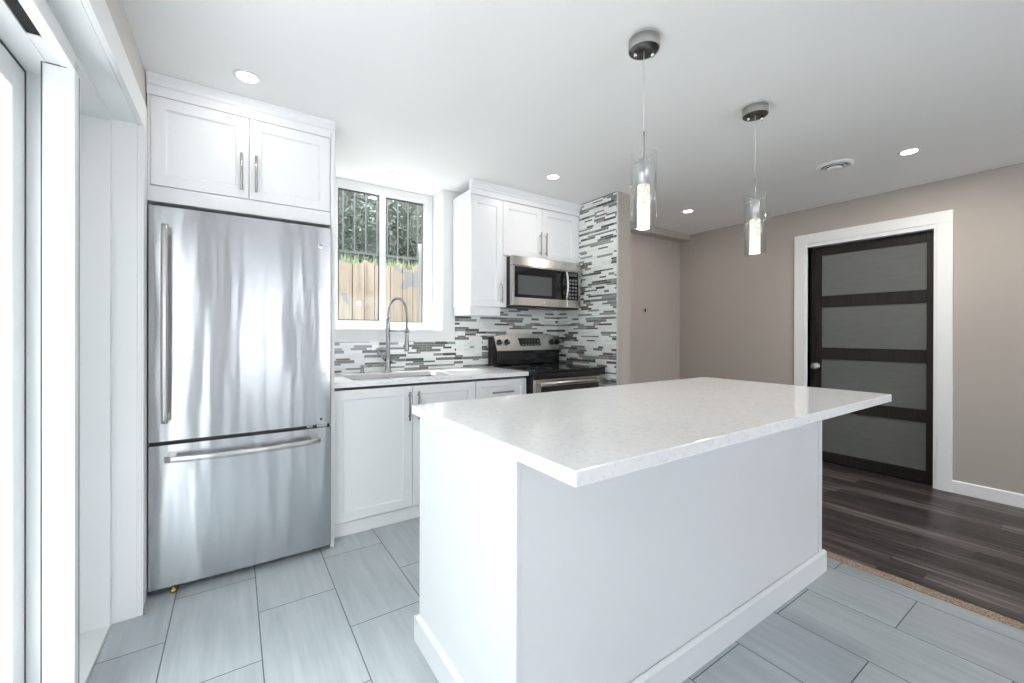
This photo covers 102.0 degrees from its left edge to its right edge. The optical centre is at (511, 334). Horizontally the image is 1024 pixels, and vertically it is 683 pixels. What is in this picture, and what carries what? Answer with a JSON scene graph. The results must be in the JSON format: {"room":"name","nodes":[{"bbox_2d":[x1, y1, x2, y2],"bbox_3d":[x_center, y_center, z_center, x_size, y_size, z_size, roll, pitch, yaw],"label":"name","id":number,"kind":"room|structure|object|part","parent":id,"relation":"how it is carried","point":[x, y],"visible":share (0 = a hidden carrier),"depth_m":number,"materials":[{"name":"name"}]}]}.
{"room":"kitchen","nodes":[
{"label":"kitchen","id":0,"kind":"room"},
{"bbox_2d":[105,0,149,629],"bbox_3d":[-0.365,0.050,-0.256,0.208,2.500,6.380,0,0,-34],"label":"wall","id":1,"kind":"structure","parent":0,"point":[116,9],"depth_m":1.60,"materials":[{"name":"grey paint"}]},
{"bbox_2d":[0,0,146,682],"bbox_3d":[-1.026,0.130,0.650,0.337,2.294,2.700,0,0,-34],"label":"door","id":2,"kind":"structure","parent":1,"relation":"in","point":[73,109],"depth_m":1.28,"materials":[{"name":"white"}]},
{"bbox_3d":[-1.226,0.188,0.834,0.040,1.984,1.028,0,0,-34],"label":"sash","id":3,"kind":"part","parent":2,"relation":"part of","materials":[{"name":"white plastic"}]},
{"bbox_3d":[-1.384,0.190,1.274,0.070,2.010,0.056,0,0,-34],"label":"post","id":4,"kind":"part","parent":2,"relation":"part of","materials":[{"name":"white plastic"}]},
{"bbox_3d":[-1.064,1.230,0.616,0.239,0.094,2.406,0,0,-34],"label":"sill","id":5,"kind":"part","parent":2,"relation":"part of","materials":[{"name":"white plastic"}]},
{"bbox_3d":[-0.894,0.090,0.738,0.019,2.214,2.700,0,0,-34],"label":"casing","id":6,"kind":"part","parent":2,"relation":"part of","materials":[{"name":"white wood"}]},
{"bbox_2d":[334,167,556,373],"bbox_3d":[-0.896,0.043,3.389,3.380,2.500,0.290,0,0,-34],"label":"wall","id":7,"kind":"structure","parent":0,"point":[348,356],"depth_m":3.47,"materials":[{"name":"multicoloured tile"}]},
{"bbox_2d":[335,177,442,330],"bbox_3d":[-0.998,-0.617,3.320,0.832,1.176,0.288,0,0,-34],"label":"window","id":8,"kind":"structure","parent":7,"relation":"in","point":[383,193],"depth_m":3.38,"materials":[{"name":"white"}]},
{"bbox_3d":[-1.199,-0.619,3.291,0.385,1.050,0.028,0,0,-34],"label":"sash","id":9,"kind":"part","parent":8,"relation":"part of","materials":[{"name":"white plastic"}]},
{"bbox_3d":[-0.999,-0.036,3.321,0.832,0.014,0.288,0,0,-34],"label":"sill","id":10,"kind":"part","parent":8,"relation":"part of","materials":[{"name":"white"}]},
{"bbox_3d":[-0.924,-0.618,3.518,0.375,1.050,0.028,0,0,-34],"label":"sash","id":11,"kind":"part","parent":8,"relation":"part of","materials":[{"name":"white plastic"}]},
{"bbox_2d":[334,340,454,341],"bbox_3d":[-0.927,0.048,3.197,1.076,0.008,0.010,0,0,-34],"label":"trim","id":12,"kind":"structure","parent":7,"relation":"attached to","point":[402,340],"depth_m":3.21,"materials":[{"name":"white"}]},
{"bbox_2d":[456,341,463,354],"bbox_3d":[-0.440,0.111,3.514,0.072,0.118,0.009,0,0,-34],"label":"wall plate","id":13,"kind":"object","parent":7,"relation":"attached to","point":[459,344],"visible":1,"depth_m":3.51,"materials":[{"name":"white plastic"}]},
{"bbox_2d":[458,344,461,351],"bbox_3d":[-0.439,0.111,3.512,0.032,0.066,0.002,0,0,-34],"label":"socket","id":14,"kind":"object","parent":13,"relation":"attached to","point":[459,345],"depth_m":3.51,"materials":[{"name":"white plastic"}]},
{"bbox_2d":[474,341,481,353],"bbox_3d":[-0.295,0.111,3.611,0.076,0.118,0.010,0,0,-34],"label":"wall plate","id":15,"kind":"object","parent":7,"relation":"attached to","point":[477,344],"visible":1,"depth_m":3.61,"materials":[{"name":"white plastic"}]},
{"bbox_2d":[453,178,506,316],"bbox_3d":[-0.256,-0.681,3.426,0.342,1.047,0.352,0,0,-34],"label":"upper cabinet","id":16,"kind":"object","parent":7,"relation":"attached to","point":[479,262],"visible":1,"depth_m":3.32,"materials":[{"name":"white paint"}]},
{"bbox_3d":[-0.202,-0.659,3.304,0.292,0.868,0.020,0,0,-34],"label":"door","id":17,"kind":"part","parent":16,"relation":"part of","materials":[{"name":"white paint"}]},
{"bbox_3d":[-0.195,-1.151,3.295,0.296,0.107,0.052,0,0,-34],"label":"crown","id":18,"kind":"part","parent":16,"relation":"part of","materials":[{"name":"white paint"}]},
{"bbox_2d":[502,186,580,263],"bbox_3d":[0.196,-0.927,3.728,0.836,0.554,0.352,0,0,-34],"label":"upper cabinet","id":19,"kind":"object","parent":7,"relation":"attached to","point":[535,225],"visible":0.71,"depth_m":3.59,"materials":[{"name":"white paint"}]},
{"bbox_3d":[0.089,-0.873,3.498,0.400,0.440,0.020,0,0,-34],"label":"door","id":20,"kind":"part","parent":19,"relation":"part of","materials":[{"name":"white paint"}]},
{"bbox_3d":[0.276,-1.150,3.610,0.836,0.107,0.052,0,0,-34],"label":"crown","id":21,"kind":"part","parent":19,"relation":"part of","materials":[{"name":"white paint"}]},
{"bbox_2d":[506,255,580,310],"bbox_3d":[0.225,-0.437,3.694,0.743,0.416,0.438,0,0,-34],"label":"microwave","id":22,"kind":"object","parent":19,"relation":"attached to","point":[532,283],"visible":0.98,"depth_m":3.52,"materials":[{"name":"grey metal"}]},
{"bbox_3d":[0.234,-0.404,3.533,0.578,0.327,0.045,0,0,-34],"label":"door","id":23,"kind":"part","parent":22,"relation":"part of","materials":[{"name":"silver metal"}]},
{"bbox_3d":[0.252,-0.435,3.517,0.552,0.254,0.004,0,0,-34],"label":"door glass","id":24,"kind":"part","parent":22,"relation":"part of","materials":[{"name":"black glass"}]},
{"bbox_3d":[0.479,-0.434,3.634,0.023,0.241,0.057,0,0,-34],"label":"handle","id":25,"kind":"part","parent":22,"relation":"part of","materials":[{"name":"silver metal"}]},
{"bbox_3d":[0.543,-0.404,3.740,0.163,0.327,0.045,0,0,-34],"label":"control panel","id":26,"kind":"part","parent":22,"relation":"part of","materials":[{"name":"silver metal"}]},
{"bbox_3d":[0.298,-0.782,3.606,0.013,0.195,0.035,0,0,-34],"label":"handle","id":27,"kind":"part","parent":19,"relation":"part of","materials":[{"name":"silver metal"}]},
{"bbox_3d":[0.424,-0.873,3.722,0.398,0.440,0.020,0,0,-34],"label":"door","id":28,"kind":"part","parent":19,"relation":"part of","materials":[{"name":"white paint"}]},
{"bbox_2d":[87,517,1023,682],"bbox_3d":[0.935,1.251,0.617,3.084,0.100,6.380,0,0,-34],"label":"floor","id":29,"kind":"structure","parent":0,"point":[344,612],"depth_m":1.67,"materials":[{"name":"grey tile"}]},
{"bbox_2d":[147,204,330,592],"bbox_3d":[-1.491,0.302,2.333,0.772,1.780,0.765,0,0,-34],"label":"refrigerator","id":30,"kind":"object","parent":29,"relation":"on","point":[239,307],"visible":1,"depth_m":2.04,"materials":[{"name":"grey metal"}]},
{"bbox_3d":[-1.565,-0.050,1.869,0.026,0.897,0.078,0,0,-34],"label":"handle","id":31,"kind":"part","parent":30,"relation":"part of","materials":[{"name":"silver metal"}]},
{"bbox_3d":[-1.342,0.833,2.110,0.772,0.653,0.084,0,0,-34],"label":"freezer drawer","id":32,"kind":"part","parent":30,"relation":"part of","materials":[{"name":"silver metal"}]},
{"bbox_3d":[-1.340,-0.050,2.109,0.772,1.075,0.084,0,0,-34],"label":"door","id":33,"kind":"part","parent":30,"relation":"part of","materials":[{"name":"silver metal"}]},
{"bbox_3d":[-1.301,0.567,2.051,0.644,0.034,0.074,0,0,-34],"label":"handle","id":34,"kind":"part","parent":30,"relation":"part of","materials":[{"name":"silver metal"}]},
{"bbox_2d":[146,70,335,546],"bbox_3d":[-1.518,-0.007,2.391,0.810,2.399,0.687,0,0,-34],"label":"tall cabinet","id":35,"kind":"object","parent":29,"relation":"on","point":[209,149],"visible":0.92,"depth_m":2.10,"materials":[{"name":"white paint"}]},
{"bbox_3d":[-1.516,-0.904,2.029,0.384,0.413,0.020,0,0,-34],"label":"door","id":36,"kind":"part","parent":35,"relation":"part of","materials":[{"name":"white paint"}]},
{"bbox_3d":[-1.345,-1.159,2.133,0.810,0.093,0.052,0,0,-34],"label":"crown","id":37,"kind":"part","parent":35,"relation":"part of","materials":[{"name":"white paint"}]},
{"bbox_3d":[-1.368,-0.824,2.097,0.013,0.185,0.035,0,0,-34],"label":"handle","id":38,"kind":"part","parent":35,"relation":"part of","materials":[{"name":"silver metal"}]},
{"bbox_3d":[-1.315,-0.824,2.132,0.013,0.185,0.035,0,0,-34],"label":"handle","id":39,"kind":"part","parent":35,"relation":"part of","materials":[{"name":"silver metal"}]},
{"bbox_3d":[-1.194,-0.904,2.245,0.384,0.413,0.020,0,0,-34],"label":"door","id":40,"kind":"part","parent":35,"relation":"part of","materials":[{"name":"white paint"}]},
{"bbox_3d":[-1.196,0.028,2.612,0.019,2.330,0.677,0,0,-34],"label":"panel","id":41,"kind":"part","parent":35,"relation":"part of","materials":[{"name":"white paint"}]},
{"bbox_2d":[334,377,474,537],"bbox_3d":[-0.805,0.758,2.897,0.946,0.872,0.627,0,0,-34],"label":"base cabinet","id":42,"kind":"object","parent":29,"relation":"on","point":[377,432],"visible":0.48,"depth_m":2.56,"materials":[{"name":"white paint"}]},
{"bbox_3d":[-0.848,0.717,2.545,0.480,0.777,0.020,0,0,-34],"label":"door","id":43,"kind":"part","parent":42,"relation":"part of","materials":[{"name":"white paint"}]},
{"bbox_3d":[-0.653,0.454,2.643,0.013,0.182,0.035,0,0,-34],"label":"handle","id":44,"kind":"part","parent":42,"relation":"part of","materials":[{"name":"silver metal"}]},
{"bbox_3d":[-0.603,0.454,2.676,0.013,0.182,0.035,0,0,-34],"label":"handle","id":45,"kind":"part","parent":42,"relation":"part of","materials":[{"name":"silver metal"}]},
{"bbox_2d":[334,366,528,389],"bbox_3d":[-0.623,0.300,3.026,1.393,0.042,0.616,0,0,-34],"label":"countertop","id":46,"kind":"structure","parent":42,"relation":"on","point":[341,380],"depth_m":2.92,"materials":[{"name":"white stone"}]},
{"bbox_2d":[359,365,368,373],"bbox_3d":[-1.058,0.247,2.978,0.071,0.062,0.040,0,0,-7],"label":"soap dispenser","id":47,"kind":"object","parent":46,"relation":"on","point":[361,366],"visible":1,"depth_m":2.97,"materials":[{"name":"silver metal"}]},
{"bbox_2d":[378,297,409,372],"bbox_3d":[-0.848,0.001,3.037,0.244,0.555,0.104,0,0,14],"label":"faucet","id":48,"kind":"object","parent":46,"relation":"on","point":[387,359],"visible":1,"depth_m":3.06,"materials":[{"name":"silver metal"}]},
{"bbox_3d":[-0.921,0.073,3.078,0.060,0.410,0.060,0,0,-34],"label":"post","id":49,"kind":"part","parent":48,"relation":"part of","materials":[{"name":"silver metal"}]},
{"bbox_3d":[-0.831,-0.029,3.022,0.210,0.024,0.040,0,0,29],"label":"holder arm","id":50,"kind":"part","parent":48,"relation":"part of","materials":[{"name":"silver metal"}]},
{"bbox_2d":[341,375,450,389],"bbox_3d":[-0.801,0.407,2.869,0.670,0.194,0.388,0,0,-34],"label":"sink","id":51,"kind":"object","parent":46,"relation":"in","point":[417,375],"visible":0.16,"depth_m":2.90,"materials":[{"name":"silver metal"}]},
{"bbox_2d":[341,377,403,389],"bbox_3d":[-0.940,0.406,2.776,0.335,0.194,0.388,0,0,-34],"label":"basin","id":52,"kind":"object","parent":51,"relation":"in","point":[381,377],"depth_m":2.82,"materials":[{"name":"silver metal"}]},
{"bbox_2d":[390,375,450,385],"bbox_3d":[-0.659,0.407,2.964,0.328,0.194,0.388,0,0,-34],"label":"basin","id":53,"kind":"object","parent":51,"relation":"in","point":[417,375],"depth_m":3.07,"materials":[{"name":"silver metal"}]},
{"bbox_3d":[-0.455,0.717,2.808,0.458,0.777,0.020,0,0,-34],"label":"door","id":54,"kind":"part","parent":42,"relation":"part of","materials":[{"name":"white paint"}]},
{"bbox_2d":[473,377,525,398],"bbox_3d":[-0.227,0.758,3.285,0.444,0.872,0.627,0,0,-34],"label":"base cabinet","id":55,"kind":"object","parent":29,"relation":"on","point":[488,388],"visible":0.18,"depth_m":3.05,"materials":[{"name":"white paint"}]},
{"bbox_3d":[-0.068,0.417,3.034,0.182,0.013,0.035,0,0,-34],"label":"handle","id":56,"kind":"part","parent":55,"relation":"part of","materials":[{"name":"silver metal"}]},
{"bbox_2d":[488,334,605,393],"bbox_3d":[0.307,0.583,3.565,0.756,1.184,0.738,0,0,-34],"label":"range","id":57,"kind":"object","parent":29,"relation":"on","point":[506,351],"visible":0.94,"depth_m":3.61,"materials":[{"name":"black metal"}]},
{"bbox_3d":[0.138,0.066,3.823,0.736,0.150,0.060,0,0,-34],"label":"control panel","id":58,"kind":"part","parent":57,"relation":"part of","materials":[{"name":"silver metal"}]},
{"bbox_3d":[0.157,0.204,3.811,0.702,0.122,0.020,0,0,-34],"label":"panel","id":59,"kind":"part","parent":57,"relation":"part of","materials":[{"name":"black glass"}]},
{"bbox_2d":[493,363,604,378],"bbox_3d":[0.315,0.301,3.558,0.744,0.064,0.607,0,0,-34],"label":"cooktop","id":60,"kind":"object","parent":57,"relation":"in","point":[543,370],"depth_m":3.39,"materials":[{"name":"black glass"}]},
{"bbox_3d":[0.465,0.645,3.338,0.726,0.611,0.039,0,0,-34],"label":"oven door","id":61,"kind":"part","parent":57,"relation":"part of","materials":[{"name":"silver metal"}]},
{"bbox_3d":[0.494,0.370,3.290,0.676,0.034,0.075,0,0,-34],"label":"handle","id":62,"kind":"part","parent":57,"relation":"part of","materials":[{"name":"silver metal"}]},
{"bbox_2d":[414,418,826,682],"bbox_3d":[0.610,0.759,1.867,1.920,0.879,0.701,0,0,-34],"label":"kitchen island","id":63,"kind":"object","parent":29,"relation":"on","point":[528,575],"visible":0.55,"depth_m":1.36,"materials":[{"name":"white wood"}]},
{"bbox_3d":[0.419,1.146,2.152,1.920,0.104,0.016,0,0,-34],"label":"baseboard","id":64,"kind":"part","parent":63,"relation":"part of","materials":[{"name":"white wood"}]},
{"bbox_3d":[-0.350,0.710,1.615,0.013,0.784,0.020,0,0,-34],"label":"corner post","id":65,"kind":"part","parent":63,"relation":"part of","materials":[{"name":"white wood"}]},
{"bbox_3d":[-0.182,1.146,1.338,0.016,0.104,0.669,0,0,-34],"label":"baseboard","id":66,"kind":"part","parent":63,"relation":"part of","materials":[{"name":"white wood"}]},
{"bbox_3d":[-0.172,0.708,1.344,0.006,0.779,0.629,0,0,-34],"label":"panel","id":67,"kind":"part","parent":63,"relation":"part of","materials":[{"name":"white wood"}]},
{"bbox_3d":[0.011,0.711,1.075,0.013,0.784,0.020,0,0,-34],"label":"corner post","id":68,"kind":"part","parent":63,"relation":"part of","materials":[{"name":"white wood"}]},
{"bbox_2d":[412,377,891,487],"bbox_3d":[0.714,0.302,1.830,2.042,0.036,0.964,0,0,-34],"label":"island countertop","id":69,"kind":"structure","parent":63,"relation":"on","point":[576,438],"depth_m":1.40,"materials":[{"name":"white stone"}]},
{"bbox_3d":[0.800,1.147,1.583,1.920,0.104,0.016,0,0,-34],"label":"baseboard","id":70,"kind":"part","parent":63,"relation":"part of","materials":[{"name":"white wood"}]},
{"bbox_3d":[1.561,0.713,2.112,0.037,0.784,0.020,0,0,-34],"label":"corner post","id":71,"kind":"part","parent":63,"relation":"part of","materials":[{"name":"white wood"}]},
{"bbox_2d":[825,550,1023,630],"bbox_3d":[2.456,1.209,1.159,0.055,0.030,5.590,0,0,-34],"label":"trim","id":72,"kind":"structure","parent":29,"relation":"on","point":[909,584],"depth_m":1.92,"materials":[{"name":"brown wood"}]},
{"bbox_2d":[121,0,1023,234],"bbox_3d":[1.383,-1.258,0.993,6.000,0.120,6.820,0,0,-34],"label":"ceiling","id":73,"kind":"structure","parent":0,"point":[437,94],"depth_m":1.99,"materials":[{"name":"white paint"}]},
{"bbox_2d":[232,69,261,84],"bbox_3d":[-1.237,-1.203,1.938,0.116,0.005,0.116,0,0,-34],"label":"recessed light","id":74,"kind":"object","parent":73,"relation":"in","point":[245,76],"visible":1,"depth_m":1.94,"materials":[{"name":"white plastic"}]},
{"bbox_2d":[545,174,560,179],"bbox_3d":[0.313,-1.201,3.159,0.116,0.005,0.116,0,0,-34],"label":"recessed light","id":75,"kind":"object","parent":73,"relation":"in","point":[550,176],"visible":1,"depth_m":3.15,"materials":[{"name":"white plastic"}]},
{"bbox_2d":[628,29,659,233],"bbox_3d":[0.532,-0.810,1.674,0.121,0.782,0.121,0,0,-34],"label":"pendant light","id":76,"kind":"object","parent":73,"relation":"hanging from","point":[644,44],"visible":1,"depth_m":1.66,"materials":[{"name":"white"}]},
{"bbox_2d":[634,156,652,184],"bbox_3d":[0.531,-0.657,1.675,0.095,0.108,0.094,0,0,-34],"label":"socket","id":77,"kind":"object","parent":76,"relation":"attached to","point":[643,164],"depth_m":1.66,"materials":[{"name":"silver metal"}]},
{"bbox_3d":[0.531,-0.516,1.675,0.049,0.175,0.049,0,0,-34],"label":"crystal rod","id":78,"kind":"part","parent":76,"relation":"part of","materials":[{"name":"beige glass"}]},
{"bbox_3d":[0.533,-0.985,1.674,0.005,0.327,0.004,0,0,-34],"label":"cord","id":79,"kind":"part","parent":76,"relation":"part of","materials":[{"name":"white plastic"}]},
{"bbox_3d":[0.532,-0.768,1.674,0.008,0.103,0.008,0,0,-34],"label":"stem","id":80,"kind":"part","parent":76,"relation":"part of","materials":[{"name":"silver metal"}]},
{"bbox_2d":[682,209,694,212],"bbox_3d":[1.711,-1.200,4.028,0.116,0.005,0.116,0,0,-34],"label":"recessed light","id":81,"kind":"object","parent":73,"relation":"in","point":[688,210],"visible":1,"depth_m":4.03,"materials":[{"name":"white"}]},
{"bbox_2d":[742,100,768,256],"bbox_3d":[1.272,-0.809,2.169,0.121,0.782,0.121,0,0,-34],"label":"pendant light","id":82,"kind":"object","parent":73,"relation":"hanging from","point":[756,110],"visible":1,"depth_m":2.15,"materials":[{"name":"white"}]},
{"bbox_3d":[1.271,-0.515,2.170,0.049,0.175,0.049,0,0,-34],"label":"crystal rod","id":83,"kind":"part","parent":82,"relation":"part of","materials":[{"name":"beige glass"}]},
{"bbox_3d":[1.272,-0.767,2.169,0.008,0.103,0.008,0,0,-34],"label":"stem","id":84,"kind":"part","parent":82,"relation":"part of","materials":[{"name":"silver metal"}]},
{"bbox_2d":[746,197,763,219],"bbox_3d":[1.271,-0.656,2.169,0.095,0.108,0.094,0,0,-34],"label":"socket","id":85,"kind":"object","parent":82,"relation":"attached to","point":[754,203],"depth_m":2.15,"materials":[{"name":"silver metal"}]},
{"bbox_3d":[1.273,-0.984,2.169,0.005,0.327,0.004,0,0,-34],"label":"cord","id":86,"kind":"part","parent":82,"relation":"part of","materials":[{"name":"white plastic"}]},
{"bbox_2d":[815,158,854,172],"bbox_3d":[2.278,-1.184,2.928,0.224,0.030,0.224,0,0,-34],"label":"ceiling vent","id":87,"kind":"object","parent":73,"relation":"in","point":[839,164],"visible":1,"depth_m":2.90,"materials":[{"name":"white metal"}]},
{"bbox_2d":[897,148,920,155],"bbox_3d":[2.598,-1.196,2.711,0.116,0.005,0.116,0,0,-34],"label":"recessed light","id":88,"kind":"object","parent":73,"relation":"in","point":[912,150],"visible":1,"depth_m":2.70,"materials":[{"name":"white"}]},
{"bbox_2d":[557,191,616,386],"bbox_3d":[0.662,-0.003,3.791,0.008,2.398,0.775,0,0,-34],"label":"tiled wall","id":89,"kind":"structure","parent":0,"point":[587,335],"depth_m":3.67,"materials":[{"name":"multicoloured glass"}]},
{"bbox_2d":[616,191,618,384],"bbox_3d":[0.880,-0.003,3.465,0.013,2.399,0.009,0,0,-34],"label":"trim","id":90,"kind":"structure","parent":89,"relation":"attached to","point":[617,191],"depth_m":3.46,"materials":[{"name":"silver metal"}]},
{"bbox_2d":[618,191,630,384],"bbox_3d":[0.729,-0.004,3.840,0.158,2.400,0.788,0,0,-34],"label":"wall partition","id":91,"kind":"structure","parent":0,"point":[624,221],"depth_m":3.51,"materials":[{"name":"beige paint"}]},
{"bbox_2d":[630,233,679,383],"bbox_3d":[1.349,0.046,4.746,1.880,2.500,0.210,0,0,-34],"label":"wall","id":92,"kind":"structure","parent":0,"point":[654,262],"depth_m":4.82,"materials":[{"name":"beige paint"}]},
{"bbox_2d":[630,221,689,242],"bbox_3d":[1.385,-1.168,4.559,1.730,0.072,0.135,0,0,-34],"label":"ceiling beam","id":93,"kind":"structure","parent":0,"point":[665,234],"depth_m":4.72,"materials":[{"name":"beige paint"}]},
{"bbox_2d":[680,163,1023,493],"bbox_3d":[3.816,0.055,2.613,0.150,2.500,6.500,0,0,-34],"label":"wall","id":94,"kind":"structure","parent":0,"point":[737,310],"depth_m":3.19,"materials":[{"name":"beige paint"}]},
{"bbox_2d":[794,209,952,491],"bbox_3d":[3.118,0.123,3.643,0.166,2.158,1.075,0,0,-34],"label":"door","id":95,"kind":"structure","parent":94,"relation":"in","point":[880,316],"depth_m":3.53,"materials":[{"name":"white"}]},
{"bbox_3d":[2.874,0.296,3.925,0.064,0.072,0.072,0,0,-34],"label":"knob","id":96,"kind":"part","parent":95,"relation":"part of","materials":[{"name":"silver metal"}]},
{"bbox_3d":[3.129,0.414,3.623,0.008,0.375,0.716,0,0,-34],"label":"glass panel","id":97,"kind":"part","parent":95,"relation":"part of","materials":[{"name":"grey glass"}]},
{"bbox_3d":[3.128,0.898,3.624,0.008,0.387,0.716,0,0,-34],"label":"glass panel","id":98,"kind":"part","parent":95,"relation":"part of","materials":[{"name":"grey glass"}]},
{"bbox_3d":[3.131,-0.555,3.622,0.008,0.382,0.716,0,0,-34],"label":"glass panel","id":99,"kind":"part","parent":95,"relation":"part of","materials":[{"name":"grey glass"}]},
{"bbox_3d":[3.130,-0.069,3.623,0.008,0.378,0.716,0,0,-34],"label":"glass panel","id":100,"kind":"part","parent":95,"relation":"part of","materials":[{"name":"grey glass"}]},
{"bbox_3d":[3.133,0.181,3.625,0.040,2.018,0.810,0,0,-34],"label":"frame","id":101,"kind":"part","parent":95,"relation":"part of","materials":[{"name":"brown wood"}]},
{"bbox_2d":[952,480,1023,507],"bbox_3d":[4.453,1.159,1.512,0.014,0.098,3.957,0,0,-34],"label":"baseboard","id":102,"kind":"structure","parent":94,"relation":"attached to","point":[963,488],"depth_m":3.00,"materials":[{"name":"white wood"}]},
{"bbox_2d":[822,461,1023,622],"bbox_3d":[3.077,1.252,2.050,1.982,0.104,6.380,0,0,-34],"label":"floor","id":103,"kind":"structure","parent":0,"point":[965,548],"depth_m":2.46,"materials":[{"name":"laminate"}]},
{"label":"outside","id":104,"kind":"structure","parent":0,"visible":0},
{"bbox_3d":[0.834,0.369,5.353,8.660,0.250,1.030,0,0,-34],"label":"ground","id":105,"kind":"structure","parent":104,"visible":0},
{"bbox_2d":[418,244,421,321],"bbox_3d":[-0.948,-0.352,4.310,0.052,1.188,0.075,0,0,3],"label":"drain pipe","id":106,"kind":"object","parent":105,"relation":"on","point":[419,245],"visible":0.48,"depth_m":4.30,"materials":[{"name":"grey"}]},
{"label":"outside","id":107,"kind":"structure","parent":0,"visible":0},
{"bbox_3d":[-2.105,-0.490,9.749,8.660,0.540,9.450,0,0,-34],"label":"ground","id":108,"kind":"structure","parent":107,"visible":0},
{"bbox_2d":[339,190,373,260],"bbox_3d":[-2.819,-1.950,5.929,1.620,2.492,1.624,0,0,-34],"label":"shrub","id":109,"kind":"object","parent":108,"relation":"on","point":[348,196],"visible":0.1,"depth_m":5.91,"materials":[{"name":"green plant"}]},
{"bbox_2d":[339,193,406,267],"bbox_3d":[-3.116,-2.628,9.915,4.766,3.834,4.746,0,0,-34],"label":"shrub","id":110,"kind":"object","parent":108,"relation":"on","point":[371,244],"visible":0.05,"depth_m":8.55,"materials":[{"name":"green plant"}]},
{"bbox_2d":[339,190,418,260],"bbox_3d":[-1.280,-1.471,5.425,5.100,1.520,0.069,0,0,-34],"label":"iron fence","id":111,"kind":"object","parent":108,"relation":"on","point":[340,250],"visible":0.15,"depth_m":5.13,"materials":[{"name":"black"}]},
{"bbox_3d":[-1.269,-0.991,5.407,5.100,0.030,0.025,0,0,-34],"label":"rail","id":112,"kind":"part","parent":111,"relation":"part of","materials":[{"name":"black metal"}]},
{"bbox_2d":[339,253,418,268],"bbox_3d":[-1.203,-0.825,5.039,4.893,0.160,0.596,0,0,-34],"label":"grass","id":113,"kind":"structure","parent":108,"relation":"on","point":[356,260],"depth_m":4.65,"materials":[{"name":"plant"}]},
{"bbox_2d":[369,195,421,266],"bbox_3d":[-1.495,-1.935,6.929,1.727,2.467,1.701,0,0,-34],"label":"shrub","id":114,"kind":"object","parent":108,"relation":"on","point":[392,205],"visible":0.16,"depth_m":6.45,"materials":[{"name":"green plant"}]},
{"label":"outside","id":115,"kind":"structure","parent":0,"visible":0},
{"bbox_2d":[339,260,418,321],"bbox_3d":[-0.620,-0.284,5.028,5.860,1.049,0.050,0,0,-34],"label":"wooden fence","id":116,"kind":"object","parent":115,"point":[358,282],"depth_m":4.42,"materials":[{"name":"beige wood"}]}
]}

